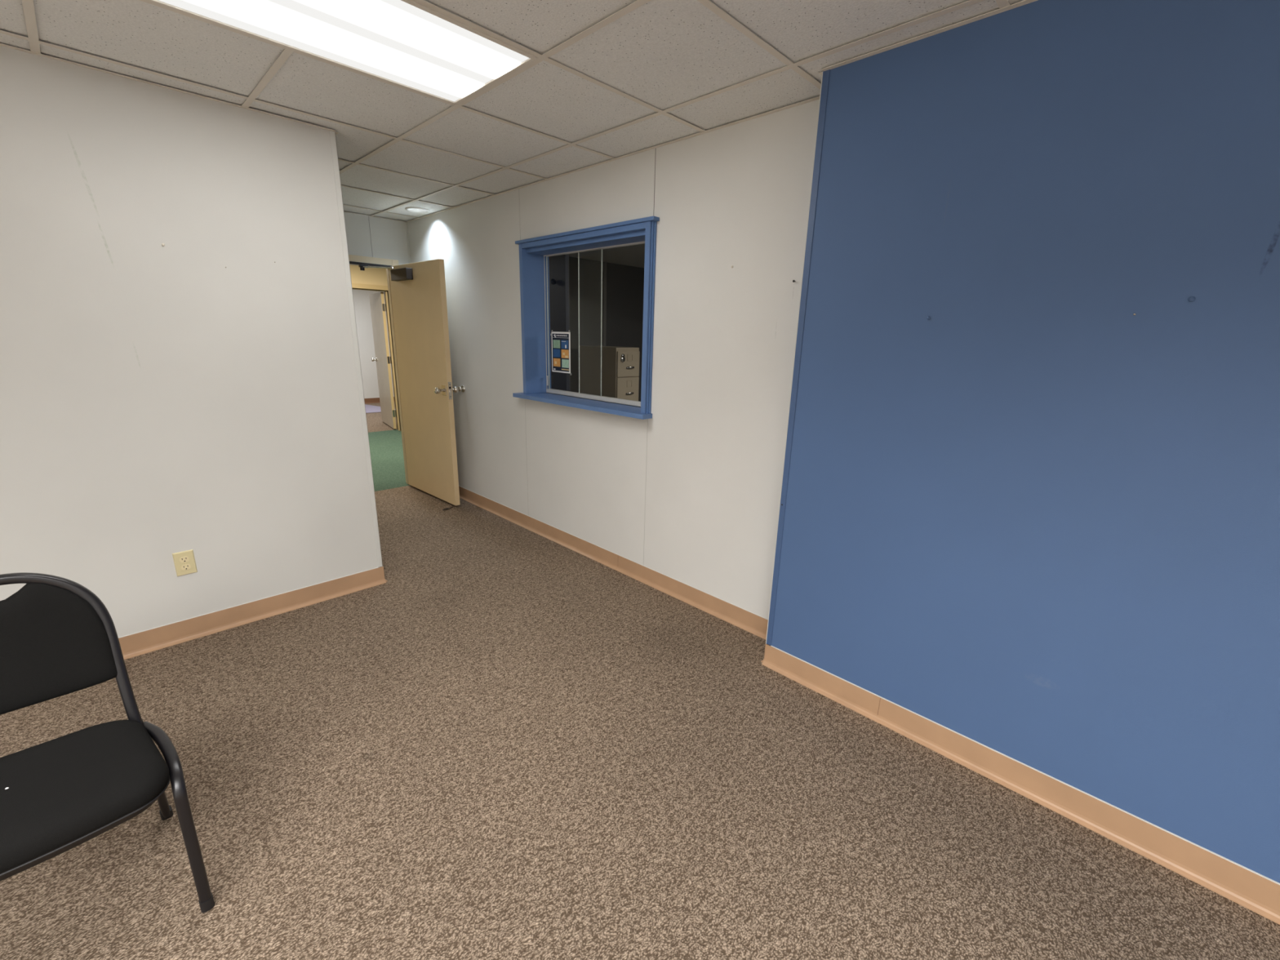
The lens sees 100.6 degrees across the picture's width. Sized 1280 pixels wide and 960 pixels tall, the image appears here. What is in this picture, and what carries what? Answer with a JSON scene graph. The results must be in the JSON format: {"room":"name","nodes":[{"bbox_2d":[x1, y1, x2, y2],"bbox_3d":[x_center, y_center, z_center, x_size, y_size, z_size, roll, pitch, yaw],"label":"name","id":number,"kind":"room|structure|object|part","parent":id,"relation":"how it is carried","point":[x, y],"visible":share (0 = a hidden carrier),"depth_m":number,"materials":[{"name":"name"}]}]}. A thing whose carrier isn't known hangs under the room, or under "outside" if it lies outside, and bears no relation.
{"room":"waiting room","nodes":[
{"label":"waiting room","id":0,"kind":"room"},
{"bbox_2d":[0,29,377,637],"bbox_3d":[-3.434,-0.530,2.386,2.079,2.528,3.389,16,21,42],"label":"wall","id":1,"kind":"structure","parent":0,"point":[157,402],"depth_m":2.31,"materials":[{"name":"white paint"}]},
{"bbox_2d":[172,549,197,576],"bbox_3d":[-2.130,0.390,2.490,0.008,0.116,0.075,16,21,42],"label":"wall outlet","id":2,"kind":"object","parent":1,"relation":"attached to","point":[184,562],"visible":1,"depth_m":2.49,"materials":[{"name":"beige plastic"}]},
{"bbox_2d":[179,555,189,562],"bbox_3d":[-2.127,0.371,2.483,0.002,0.027,0.034,16,21,42],"label":"receptacle","id":3,"kind":"object","parent":2,"relation":"attached to","point":[182,558],"depth_m":2.48,"materials":[{"name":"beige plastic"}]},
{"bbox_2d":[181,564,191,570],"bbox_3d":[-2.128,0.409,2.493,0.002,0.027,0.034,16,21,42],"label":"receptacle","id":4,"kind":"object","parent":2,"relation":"attached to","point":[184,566],"depth_m":2.49,"materials":[{"name":"beige plastic"}]},
{"bbox_2d":[118,566,386,659],"bbox_3d":[-2.716,0.851,1.999,0.021,0.102,3.395,16,21,42],"label":"baseboard","id":5,"kind":"structure","parent":1,"relation":"attached to","point":[163,637],"depth_m":2.70,"materials":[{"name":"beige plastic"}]},
{"bbox_2d":[329,130,382,567],"bbox_3d":[-1.519,-0.583,2.865,0.025,2.278,0.025,16,21,42],"label":"trim","id":6,"kind":"structure","parent":1,"relation":"attached to","point":[332,134],"depth_m":2.81,"materials":[{"name":"white paint"}]},
{"bbox_2d":[352,288,394,398],"bbox_3d":[-5.821,-2.716,10.210,0.120,2.528,4.100,16,21,42],"label":"wall","id":7,"kind":"structure","parent":0,"point":[361,297],"depth_m":10.54,"materials":[{"name":"white paint"}]},
{"bbox_2d":[364,396,394,404],"bbox_3d":[-5.802,-1.531,10.480,0.021,0.102,4.100,16,21,42],"label":"baseboard","id":8,"kind":"structure","parent":7,"relation":"attached to","point":[375,400],"depth_m":10.84,"materials":[{"name":"brown plastic"}]},
{"bbox_2d":[349,264,400,431],"bbox_3d":[-4.107,-1.844,7.165,0.130,2.528,6.200,16,21,42],"label":"wall","id":9,"kind":"structure","parent":0,"point":[371,276],"depth_m":7.27,"materials":[{"name":"beige paint"}]},
{"bbox_2d":[351,283,400,431],"bbox_3d":[-3.912,-1.658,7.421,0.158,2.045,1.025,16,21,42],"label":"door frame","id":10,"kind":"structure","parent":9,"relation":"attached to","point":[354,286],"depth_m":7.58,"materials":[{"name":"brown wood"}]},
{"bbox_2d":[368,292,396,428],"bbox_3d":[-3.938,-1.805,8.072,0.112,1.950,0.866,-10,19,-36],"label":"door","id":11,"kind":"structure","parent":9,"relation":"in","point":[378,307],"depth_m":7.98,"materials":[{"name":"brown"}]},
{"bbox_2d":[343,204,408,443],"bbox_3d":[-2.533,-1.112,4.620,0.120,2.528,1.163,16,21,42],"label":"wall","id":12,"kind":"structure","parent":0,"point":[388,237],"depth_m":4.54,"materials":[{"name":"white paint"}]},
{"bbox_2d":[349,261,394,271],"bbox_3d":[-2.291,-1.774,4.396,0.228,0.062,0.535,16,21,42],"label":"track","id":13,"kind":"object","parent":12,"relation":"attached to","point":[362,265],"visible":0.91,"depth_m":4.47,"materials":[{"name":"black metal"}]},
{"bbox_3d":[-2.204,-1.789,4.480,0.274,0.020,0.046,2,15,2],"label":"arm","id":14,"kind":"part","parent":13,"relation":"part of","materials":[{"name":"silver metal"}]},
{"bbox_2d":[348,254,408,484],"bbox_3d":[-2.576,-0.874,4.645,0.150,2.053,1.045,16,21,42],"label":"door frame","id":15,"kind":"structure","parent":12,"relation":"attached to","point":[352,258],"depth_m":4.82,"materials":[{"name":"beige wood"}]},
{"bbox_2d":[405,222,410,263],"bbox_3d":[-2.084,-1.124,4.993,0.012,2.378,0.012,16,21,42],"label":"trim","id":16,"kind":"structure","parent":12,"relation":"attached to","point":[406,222],"depth_m":4.72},
{"bbox_2d":[388,258,460,505],"bbox_3d":[-1.863,-0.824,4.618,0.921,1.972,0.204,16,21,42],"label":"door","id":17,"kind":"structure","parent":12,"relation":"in","point":[418,289],"depth_m":4.53,"materials":[{"name":"beige wood"}]},
{"bbox_3d":[-1.625,-0.726,4.312,0.054,0.054,0.081,16,21,42],"label":"knob","id":18,"kind":"part","parent":17,"relation":"part of","materials":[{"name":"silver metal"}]},
{"bbox_3d":[-1.538,-0.724,4.314,0.010,0.140,0.028,16,21,42],"label":"latch plate","id":19,"kind":"part","parent":17,"relation":"part of","materials":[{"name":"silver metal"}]},
{"bbox_3d":[-1.542,-0.747,4.400,0.054,0.054,0.081,16,21,42],"label":"knob","id":20,"kind":"part","parent":17,"relation":"part of","materials":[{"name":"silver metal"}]},
{"bbox_2d":[457,385,465,392],"bbox_3d":[-1.506,-0.766,4.471,0.060,0.060,0.044,16,21,42],"label":"door knob","id":21,"kind":"object","parent":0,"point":[462,388],"visible":0.86,"depth_m":4.46,"materials":[{"name":"silver metal"}]},
{"bbox_2d":[0,0,1023,267],"bbox_3d":[-1.784,-2.168,4.042,14.150,0.150,8.550,16,21,42],"label":"ceiling","id":22,"kind":"structure","parent":0,"point":[664,55],"depth_m":1.97,"materials":[{"name":"tile"}]},
{"bbox_2d":[146,0,537,105],"bbox_3d":[-0.979,-1.412,1.611,0.584,0.014,1.193,16,21,42],"label":"recessed light","id":23,"kind":"object","parent":22,"relation":"in","point":[409,44],"visible":0.99,"depth_m":1.73,"materials":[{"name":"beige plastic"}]},
{"bbox_2d":[404,200,430,213],"bbox_3d":[-1.761,-2.178,4.204,0.184,0.093,0.184,16,21,42],"label":"recessed light","id":24,"kind":"object","parent":22,"relation":"in","point":[417,210],"visible":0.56,"depth_m":4.25,"materials":[{"name":"white glass"}]},
{"bbox_2d":[0,0,1009,217],"bbox_3d":[-0.903,-1.113,0.516,7.725,0.005,4.552,16,21,42],"label":"grid","id":25,"kind":"object","parent":22,"relation":"attached to","point":[28,5],"visible":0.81,"depth_m":1.92,"materials":[{"name":"beige metal"}]},
{"bbox_2d":[0,0,1037,222],"bbox_3d":[-0.903,-1.110,0.516,7.725,0.002,4.552,16,21,42],"label":"trim","id":26,"kind":"structure","parent":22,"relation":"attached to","point":[1024,2],"depth_m":2.11,"materials":[{"name":"beige metal"}]},
{"bbox_2d":[568,256,639,392],"bbox_3d":[-0.979,-1.663,6.804,0.120,2.528,3.968,16,21,42],"label":"wall","id":27,"kind":"structure","parent":0,"point":[590,271],"depth_m":6.85,"materials":[{"name":"grey"}]},
{"bbox_2d":[601,262,606,346],"bbox_3d":[-0.490,-1.679,7.207,0.028,2.372,0.051,16,21,42],"label":"wall panel","id":28,"kind":"object","parent":27,"relation":"attached to","point":[604,264],"visible":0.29,"depth_m":7.03,"materials":[{"name":"grey"}]},
{"bbox_2d":[605,262,644,401],"bbox_3d":[-0.038,-1.788,7.654,0.025,2.372,1.230,16,21,42],"label":"wall panel","id":29,"kind":"object","parent":27,"relation":"attached to","point":[624,283],"visible":0.21,"depth_m":7.29,"materials":[{"name":"black"}]},
{"bbox_2d":[407,99,819,618],"bbox_3d":[-0.659,-0.819,3.724,4.110,2.528,0.130,16,21,42],"label":"wall","id":30,"kind":"structure","parent":0,"point":[736,195],"depth_m":2.84,"materials":[{"name":"white paint"}]},
{"bbox_2d":[524,407,528,515],"bbox_3d":[-0.848,-0.162,3.982,0.002,0.914,0.001,16,21,42],"label":"trim","id":31,"kind":"structure","parent":30,"relation":"attached to","point":[525,407],"depth_m":3.99,"materials":[{"name":"grey paint"}]},
{"bbox_2d":[512,215,659,419],"bbox_3d":[-0.343,-0.990,3.346,1.317,1.037,0.262,16,21,42],"label":"window","id":32,"kind":"structure","parent":30,"relation":"in","point":[534,252],"depth_m":3.44,"materials":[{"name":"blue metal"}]},
{"bbox_2d":[550,329,571,375],"bbox_3d":[-0.556,-0.897,3.736,0.236,0.301,0.002,16,21,42],"label":"poster","id":33,"kind":"object","parent":32,"relation":"attached to","point":[561,341],"visible":1,"depth_m":3.73,"materials":[{"name":"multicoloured paper"}]},
{"bbox_2d":[552,339,559,348],"bbox_3d":[-0.589,-0.960,3.753,0.081,0.056,0.001,16,21,42],"label":"picture","id":34,"kind":"object","parent":33,"relation":"on","point":[556,343],"depth_m":3.76},
{"bbox_2d":[553,348,559,357],"bbox_3d":[-0.590,-0.899,3.769,0.081,0.056,0.001,16,21,42],"label":"picture","id":35,"kind":"object","parent":33,"relation":"on","point":[556,351],"depth_m":3.77},
{"bbox_2d":[553,358,560,366],"bbox_3d":[-0.592,-0.837,3.786,0.081,0.057,0.001,16,21,42],"label":"picture","id":36,"kind":"object","parent":33,"relation":"attached to","point":[557,362],"depth_m":3.78},
{"bbox_2d":[560,340,568,348],"bbox_3d":[-0.522,-0.941,3.690,0.079,0.056,0.001,16,21,42],"label":"picture","id":37,"kind":"object","parent":33,"relation":"on","point":[564,344],"depth_m":3.69},
{"bbox_2d":[561,359,568,368],"bbox_3d":[-0.523,-0.815,3.722,0.079,0.057,0.001,16,21,42],"label":"picture","id":38,"kind":"object","parent":33,"relation":"attached to","point":[565,362],"depth_m":3.72},
{"bbox_2d":[561,349,568,358],"bbox_3d":[-0.522,-0.879,3.706,0.084,0.058,0.001,16,21,42],"label":"picture","id":39,"kind":"object","parent":33,"relation":"on","point":[565,353],"depth_m":3.70},
{"bbox_3d":[-0.451,-1.050,3.598,0.579,0.953,0.005,16,21,42],"label":"pane","id":40,"kind":"part","parent":32,"relation":"part of","materials":[{"name":"clear glass"}]},
{"bbox_3d":[-0.133,-0.955,3.279,0.771,0.953,0.005,16,21,42],"label":"pane","id":41,"kind":"part","parent":32,"relation":"part of","materials":[{"name":"clear glass"}]},
{"bbox_3d":[-0.358,-0.503,3.480,1.311,0.026,0.262,16,21,42],"label":"sill","id":42,"kind":"part","parent":32,"relation":"part of","materials":[{"name":"blue wood"}]},
{"bbox_3d":[-0.372,-0.978,3.284,1.235,0.993,0.022,16,21,42],"label":"casing","id":43,"kind":"part","parent":32,"relation":"part of","materials":[{"name":"blue wood"}]},
{"bbox_2d":[458,485,768,639],"bbox_3d":[-0.701,0.376,3.949,3.990,0.102,0.021,16,21,42],"label":"baseboard","id":44,"kind":"structure","parent":30,"relation":"attached to","point":[753,624],"depth_m":3.32,"materials":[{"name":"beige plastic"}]},
{"bbox_2d":[643,418,648,562],"bbox_3d":[0.033,0.088,3.149,0.002,0.914,0.001,16,21,42],"label":"trim","id":45,"kind":"structure","parent":30,"relation":"attached to","point":[647,419],"depth_m":3.15,"materials":[{"name":"grey"}]},
{"bbox_2d":[653,147,656,215],"bbox_3d":[0.075,-1.513,2.715,0.003,0.324,0.001,16,21,42],"label":"trim","id":46,"kind":"structure","parent":30,"relation":"attached to","point":[655,148],"depth_m":2.71,"materials":[{"name":"grey"}]},
{"bbox_2d":[0,401,1279,959],"bbox_3d":[-2.093,0.282,4.448,14.150,0.050,7.850,16,21,42],"label":"floor","id":47,"kind":"structure","parent":0,"point":[513,744],"depth_m":1.70,"materials":[{"name":"brown carpet"}]},
{"bbox_2d":[0,572,214,912],"bbox_3d":[-1.402,0.692,1.224,0.518,0.890,0.499,16,21,42],"label":"chair","id":48,"kind":"object","parent":47,"relation":"on","point":[58,638],"visible":1,"depth_m":1.25,"materials":[{"name":"black metal"}]},
{"bbox_3d":[-1.492,0.399,1.243,0.100,0.277,0.351,16,21,42],"label":"backrest","id":49,"kind":"part","parent":48,"relation":"part of","materials":[{"name":"black fabric"}]},
{"bbox_3d":[-1.483,0.470,1.251,0.150,0.479,0.400,16,21,42],"label":"frame","id":50,"kind":"part","parent":48,"relation":"part of","materials":[{"name":"black metal"}]},
{"bbox_3d":[-1.346,0.696,1.168,0.362,0.066,0.454,16,21,42],"label":"seat","id":51,"kind":"part","parent":48,"relation":"part of","materials":[{"name":"black fabric"}]},
{"bbox_3d":[-1.385,0.834,1.515,0.021,0.444,0.201,-13,21,-43],"label":"leg","id":52,"kind":"part","parent":48,"relation":"part of","materials":[{"name":"black metal"}]},
{"bbox_3d":[-1.205,0.874,1.391,0.288,0.431,0.041,12,18,34],"label":"leg","id":53,"kind":"part","parent":48,"relation":"part of","materials":[{"name":"black metal"}]},
{"bbox_2d":[364,404,381,413],"bbox_3d":[-5.136,-1.371,10.125,1.310,0.004,0.610,16,21,42],"label":"floor mat","id":54,"kind":"object","parent":47,"relation":"on","point":[369,408],"visible":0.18,"depth_m":9.97,"materials":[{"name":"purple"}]},
{"bbox_2d":[771,0,1279,883],"bbox_3d":[2.063,-0.013,1.016,3.735,2.528,0.327,16,21,42],"label":"wall","id":55,"kind":"structure","parent":0,"point":[1035,517],"depth_m":1.56,"materials":[{"name":"blue paint"}]},
{"bbox_2d":[760,644,766,662],"bbox_3d":[0.648,0.791,2.551,0.021,0.102,0.203,16,21,42],"label":"baseboard","id":56,"kind":"structure","parent":55,"relation":"attached to","point":[762,661],"depth_m":2.48,"materials":[{"name":"beige plastic"}]},
{"bbox_2d":[765,69,830,645],"bbox_3d":[0.624,-0.335,2.159,0.025,2.278,0.003,16,21,42],"label":"trim","id":57,"kind":"structure","parent":55,"relation":"attached to","point":[825,79],"depth_m":2.10,"materials":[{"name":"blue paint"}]},
{"bbox_2d":[761,644,1279,924],"bbox_3d":[1.907,1.187,1.216,3.741,0.102,0.021,16,21,42],"label":"baseboard","id":58,"kind":"structure","parent":55,"relation":"attached to","point":[1260,895],"depth_m":1.74,"materials":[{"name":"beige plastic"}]},
{"bbox_2d":[1188,296,1195,302],"bbox_3d":[1.396,-0.457,1.345,0.013,0.013,0.004,16,21,42],"label":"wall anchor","id":59,"kind":"object","parent":55,"relation":"attached to","point":[1191,299],"visible":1,"depth_m":1.34,"materials":[{"name":"blue plastic"}]},
{"bbox_3d":[0.778,0.104,5.387,5.000,0.050,3.860,16,21,42],"label":"floor","id":60,"kind":"structure","parent":0,"visible":0},
{"bbox_2d":[548,253,570,391],"bbox_3d":[-0.941,-1.076,4.925,0.820,2.360,0.093,16,21,42],"label":"door","id":61,"kind":"structure","parent":60,"relation":"on","point":[559,299],"depth_m":4.58,"materials":[{"name":"grey"}]},
{"bbox_2d":[579,345,639,400],"bbox_3d":[-0.385,-1.012,6.761,0.746,1.325,0.385,16,21,42],"label":"filing cabinet","id":62,"kind":"object","parent":60,"relation":"on","point":[620,365],"visible":0.58,"depth_m":6.48,"materials":[{"name":"beige metal"}]},
{"bbox_3d":[-0.150,-1.102,6.500,0.020,0.300,0.365,16,21,42],"label":"drawer","id":63,"kind":"part","parent":62,"relation":"part of","materials":[{"name":"beige metal"}]},
{"bbox_3d":[-0.142,-1.400,6.419,0.020,0.300,0.365,16,21,42],"label":"drawer","id":64,"kind":"part","parent":62,"relation":"part of","materials":[{"name":"beige metal"}]}
]}

